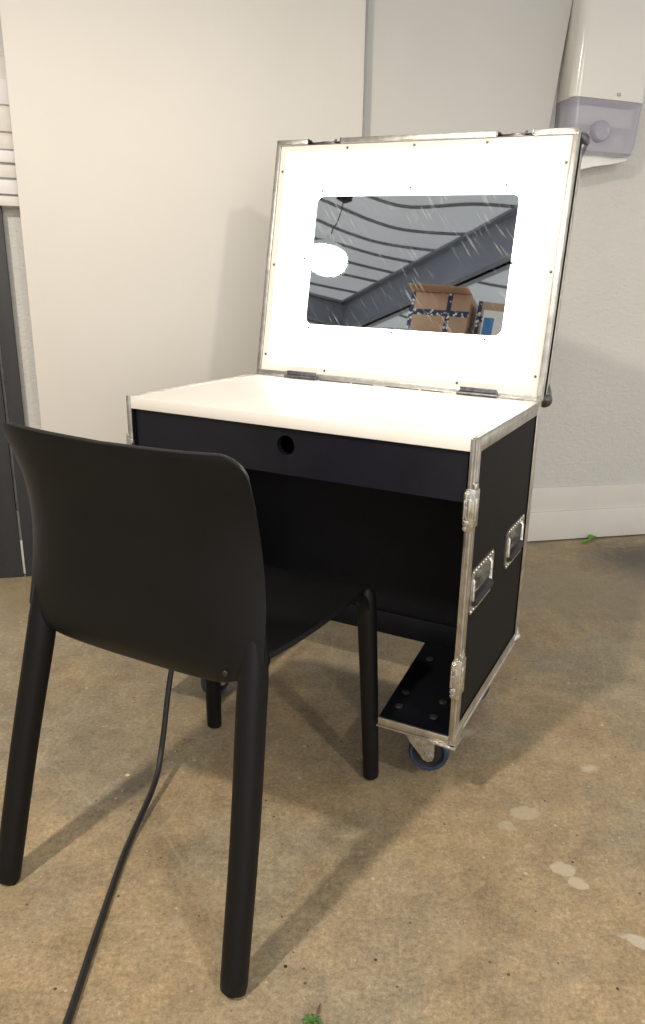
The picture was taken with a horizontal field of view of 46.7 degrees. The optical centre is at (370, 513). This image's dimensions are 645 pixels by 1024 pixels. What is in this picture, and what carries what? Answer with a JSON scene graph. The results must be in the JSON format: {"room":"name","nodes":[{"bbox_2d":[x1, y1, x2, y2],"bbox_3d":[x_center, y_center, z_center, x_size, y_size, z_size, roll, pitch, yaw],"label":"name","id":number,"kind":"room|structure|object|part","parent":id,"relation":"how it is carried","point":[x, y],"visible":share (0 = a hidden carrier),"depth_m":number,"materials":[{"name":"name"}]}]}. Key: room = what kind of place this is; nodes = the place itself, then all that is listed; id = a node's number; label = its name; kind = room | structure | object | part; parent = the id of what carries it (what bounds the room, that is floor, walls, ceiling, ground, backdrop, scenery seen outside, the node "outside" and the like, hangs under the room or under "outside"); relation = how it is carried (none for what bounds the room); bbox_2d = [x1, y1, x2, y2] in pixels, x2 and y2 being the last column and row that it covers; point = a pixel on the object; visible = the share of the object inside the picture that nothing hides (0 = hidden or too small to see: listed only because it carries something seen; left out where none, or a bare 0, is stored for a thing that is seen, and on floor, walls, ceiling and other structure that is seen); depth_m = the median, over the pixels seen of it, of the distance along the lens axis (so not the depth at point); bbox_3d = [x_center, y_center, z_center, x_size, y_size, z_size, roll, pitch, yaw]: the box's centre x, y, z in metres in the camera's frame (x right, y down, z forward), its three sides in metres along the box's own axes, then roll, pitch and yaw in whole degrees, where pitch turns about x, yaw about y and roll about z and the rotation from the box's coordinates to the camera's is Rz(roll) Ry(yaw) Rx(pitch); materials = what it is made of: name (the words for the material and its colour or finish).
{"room":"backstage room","nodes":[
{"label":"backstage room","id":0,"kind":"room"},
{"bbox_2d":[0,534,644,1023],"bbox_3d":[-2.540,1.050,0.098,14.000,0.100,11.500,2,18,0],"label":"floor","id":1,"kind":"structure","parent":0,"point":[503,882],"depth_m":1.49,"materials":[{"name":"concrete"}]},
{"bbox_2d":[0,370,23,577],"bbox_3d":[-1.259,-0.717,2.381,0.081,1.980,0.014,-3,18,-15],"label":"plank","id":2,"kind":"object","parent":1,"relation":"on","point":[11,565],"visible":1,"depth_m":2.61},
{"bbox_2d":[0,206,32,575],"bbox_3d":[-1.188,-0.706,2.405,0.048,1.950,0.014,-3,18,-15],"label":"plank","id":3,"kind":"object","parent":1,"relation":"on","point":[8,346],"visible":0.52,"depth_m":2.48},
{"bbox_2d":[62,670,173,1023],"bbox_3d":[-0.427,0.350,1.301,0.097,0.654,1.158,3,18,4],"label":"power cable","id":4,"kind":"object","parent":1,"relation":"on","point":[68,1018],"visible":0.77,"depth_m":1.38,"materials":[{"name":"rubber"}]},
{"bbox_2d":[0,0,368,443],"bbox_3d":[-0.556,-1.104,2.409,1.092,2.750,0.028,-3,18,-15],"label":"board","id":5,"kind":"object","parent":1,"relation":"on","point":[146,134],"visible":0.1,"depth_m":2.38,"materials":[{"name":"white paint"}]},
{"bbox_2d":[0,422,378,997],"bbox_3d":[-0.302,0.239,1.383,0.535,0.852,0.611,10,19,23],"label":"chair","id":6,"kind":"object","parent":1,"relation":"on","point":[150,555],"visible":1,"depth_m":1.13,"materials":[{"name":"black plastic"}]},
{"bbox_3d":[-0.610,0.346,1.306,0.049,0.673,0.165,17,23,39],"label":"leg","id":7,"kind":"part","parent":6,"relation":"part of","materials":[{"name":"black plastic"}]},
{"bbox_3d":[-0.377,0.070,1.143,0.478,0.390,0.084,10,19,23],"label":"backrest","id":8,"kind":"part","parent":6,"relation":"part of","materials":[{"name":"black plastic"}]},
{"bbox_3d":[-0.379,0.312,1.728,0.046,0.474,0.121,4,18,7],"label":"leg","id":9,"kind":"part","parent":6,"relation":"part of","materials":[{"name":"black plastic"}]},
{"bbox_3d":[-0.191,0.419,1.123,0.049,0.673,0.165,4,18,8],"label":"leg","id":10,"kind":"part","parent":6,"relation":"part of","materials":[{"name":"black plastic"}]},
{"bbox_3d":[-0.273,0.157,1.415,0.432,0.078,0.470,10,19,23],"label":"seat","id":11,"kind":"part","parent":6,"relation":"part of","materials":[{"name":"black plastic"}]},
{"bbox_3d":[-0.026,0.374,1.574,0.046,0.474,0.121,17,23,39],"label":"leg","id":12,"kind":"part","parent":6,"relation":"part of","materials":[{"name":"black plastic"}]},
{"bbox_2d":[301,1003,321,1023],"bbox_3d":[-0.083,0.757,1.120,0.028,0.010,0.048,17,23,39],"label":"plant sprig","id":13,"kind":"object","parent":1,"relation":"on","point":[310,1019],"visible":1,"depth_m":1.11,"materials":[{"name":"green plant"}]},
{"bbox_2d":[126,127,589,769],"bbox_3d":[-0.030,-0.201,1.828,0.832,1.416,0.738,10,19,23],"label":"vanity","id":14,"kind":"object","parent":1,"relation":"on","point":[384,436],"visible":0.75,"depth_m":1.83,"materials":[{"name":"black laminate"}]},
{"bbox_3d":[-0.435,-0.025,1.966,0.009,0.625,0.519,10,19,23],"label":"panel","id":15,"kind":"part","parent":14,"relation":"part of","materials":[{"name":"black laminate"}]},
{"bbox_3d":[-0.027,0.013,1.922,0.778,0.595,0.022,10,19,23],"label":"panel","id":16,"kind":"part","parent":14,"relation":"part of","materials":[{"name":"black wood"}]},
{"bbox_2d":[305,194,518,335],"bbox_3d":[0.088,-0.642,1.908,0.559,0.344,0.003,10,8,23],"label":"mirror","id":17,"kind":"object","parent":14,"relation":"attached to","point":[440,263],"depth_m":1.90,"materials":[{"name":"grey mirror"}]},
{"bbox_3d":[0.090,0.453,1.569,0.164,0.023,0.021,10,19,23],"label":"rail","id":18,"kind":"part","parent":14,"relation":"part of","materials":[{"name":"metal"}]},
{"bbox_3d":[0.080,-0.642,1.907,0.745,0.562,0.004,10,8,23],"label":"light panel","id":19,"kind":"part","parent":14,"relation":"part of","materials":[{"name":"white plastic"}]},
{"bbox_3d":[0.151,0.395,1.731,0.189,0.007,0.374,10,19,23],"label":"board","id":20,"kind":"part","parent":14,"relation":"part of","materials":[{"name":"black wood"}]},
{"bbox_3d":[0.093,-0.644,1.937,0.798,0.616,0.073,10,8,23],"label":"lid","id":21,"kind":"part","parent":14,"relation":"part of","materials":[{"name":"white laminate"}]},
{"bbox_3d":[0.227,0.137,1.526,0.006,0.096,0.161,10,19,23],"label":"handle plate","id":22,"kind":"part","parent":14,"relation":"part of","materials":[{"name":"metal"}]},
{"bbox_3d":[0.216,0.135,1.531,0.020,0.074,0.131,10,19,23],"label":"handle dish","id":23,"kind":"part","parent":14,"relation":"part of","materials":[{"name":"metal"}]},
{"bbox_3d":[0.282,0.098,1.659,0.009,0.625,0.519,10,19,23],"label":"panel","id":24,"kind":"part","parent":14,"relation":"part of","materials":[{"name":"black laminate"}]},
{"bbox_3d":[0.340,0.063,1.762,0.006,0.097,0.161,10,19,23],"label":"handle plate","id":25,"kind":"part","parent":14,"relation":"part of","materials":[{"name":"metal"}]},
{"bbox_3d":[0.329,0.062,1.766,0.020,0.075,0.131,10,19,23],"label":"handle dish","id":26,"kind":"part","parent":14,"relation":"part of","materials":[{"name":"metal"}]},
{"bbox_2d":[365,0,572,136],"bbox_3d":[0.008,-1.139,2.606,1.511,2.736,0.022,-3,18,-15],"label":"board","id":27,"kind":"object","parent":1,"relation":"on","point":[434,66],"visible":0.02,"depth_m":2.55,"materials":[{"name":"white paint"}]},
{"bbox_2d":[582,534,595,542],"bbox_3d":[0.958,0.108,3.269,0.115,0.020,0.030,-15,24,-42],"label":"fallen leaf","id":28,"kind":"object","parent":1,"relation":"on","point":[590,535],"visible":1,"depth_m":3.27,"materials":[{"name":"green plant"}]},
{"bbox_2d":[0,17,644,509],"bbox_3d":[-1.177,-1.389,2.327,11.100,3.300,0.201,-3,18,-15],"label":"wall","id":29,"kind":"structure","parent":0,"point":[592,431],"depth_m":3.03,"materials":[{"name":"white paint"}]},
{"bbox_2d":[0,56,19,208],"bbox_3d":[-1.487,-1.143,2.177,1.000,0.420,0.056,-3,18,-15],"label":"air vent","id":30,"kind":"object","parent":29,"relation":"in","point":[9,198],"visible":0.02,"depth_m":2.28,"materials":[{"name":"white metal"}]},
{"bbox_2d":[16,483,644,538],"bbox_3d":[-1.200,0.042,2.674,11.100,0.121,0.010,-3,18,-15],"label":"trim","id":31,"kind":"structure","parent":29,"relation":"attached to","point":[633,494],"depth_m":3.25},
{"bbox_2d":[20,506,644,573],"bbox_3d":[-1.201,0.150,2.700,11.100,0.132,0.029,-3,18,-15],"label":"baseboard","id":32,"kind":"structure","parent":29,"relation":"attached to","point":[615,521],"depth_m":3.27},
{"bbox_2d":[554,0,644,169],"bbox_3d":[0.843,-1.597,2.660,0.300,0.706,0.142,-3,18,-15],"label":"paper towel dispenser","id":33,"kind":"object","parent":29,"relation":"attached to","point":[601,88],"visible":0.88,"depth_m":2.62,"materials":[{"name":"grey plastic"}]},
{"bbox_3d":[0.820,-1.370,2.669,0.070,0.070,0.034,-3,18,-15],"label":"knob","id":34,"kind":"part","parent":33,"relation":"part of","materials":[{"name":"grey plastic"}]},
{"bbox_2d":[580,155,627,169],"bbox_3d":[0.841,-1.303,2.755,0.216,0.089,0.044,-3,18,-15],"label":"paper towel","id":35,"kind":"object","parent":33,"relation":"hanging from","point":[588,161],"depth_m":2.74,"materials":[{"name":"white paper"}]}
]}

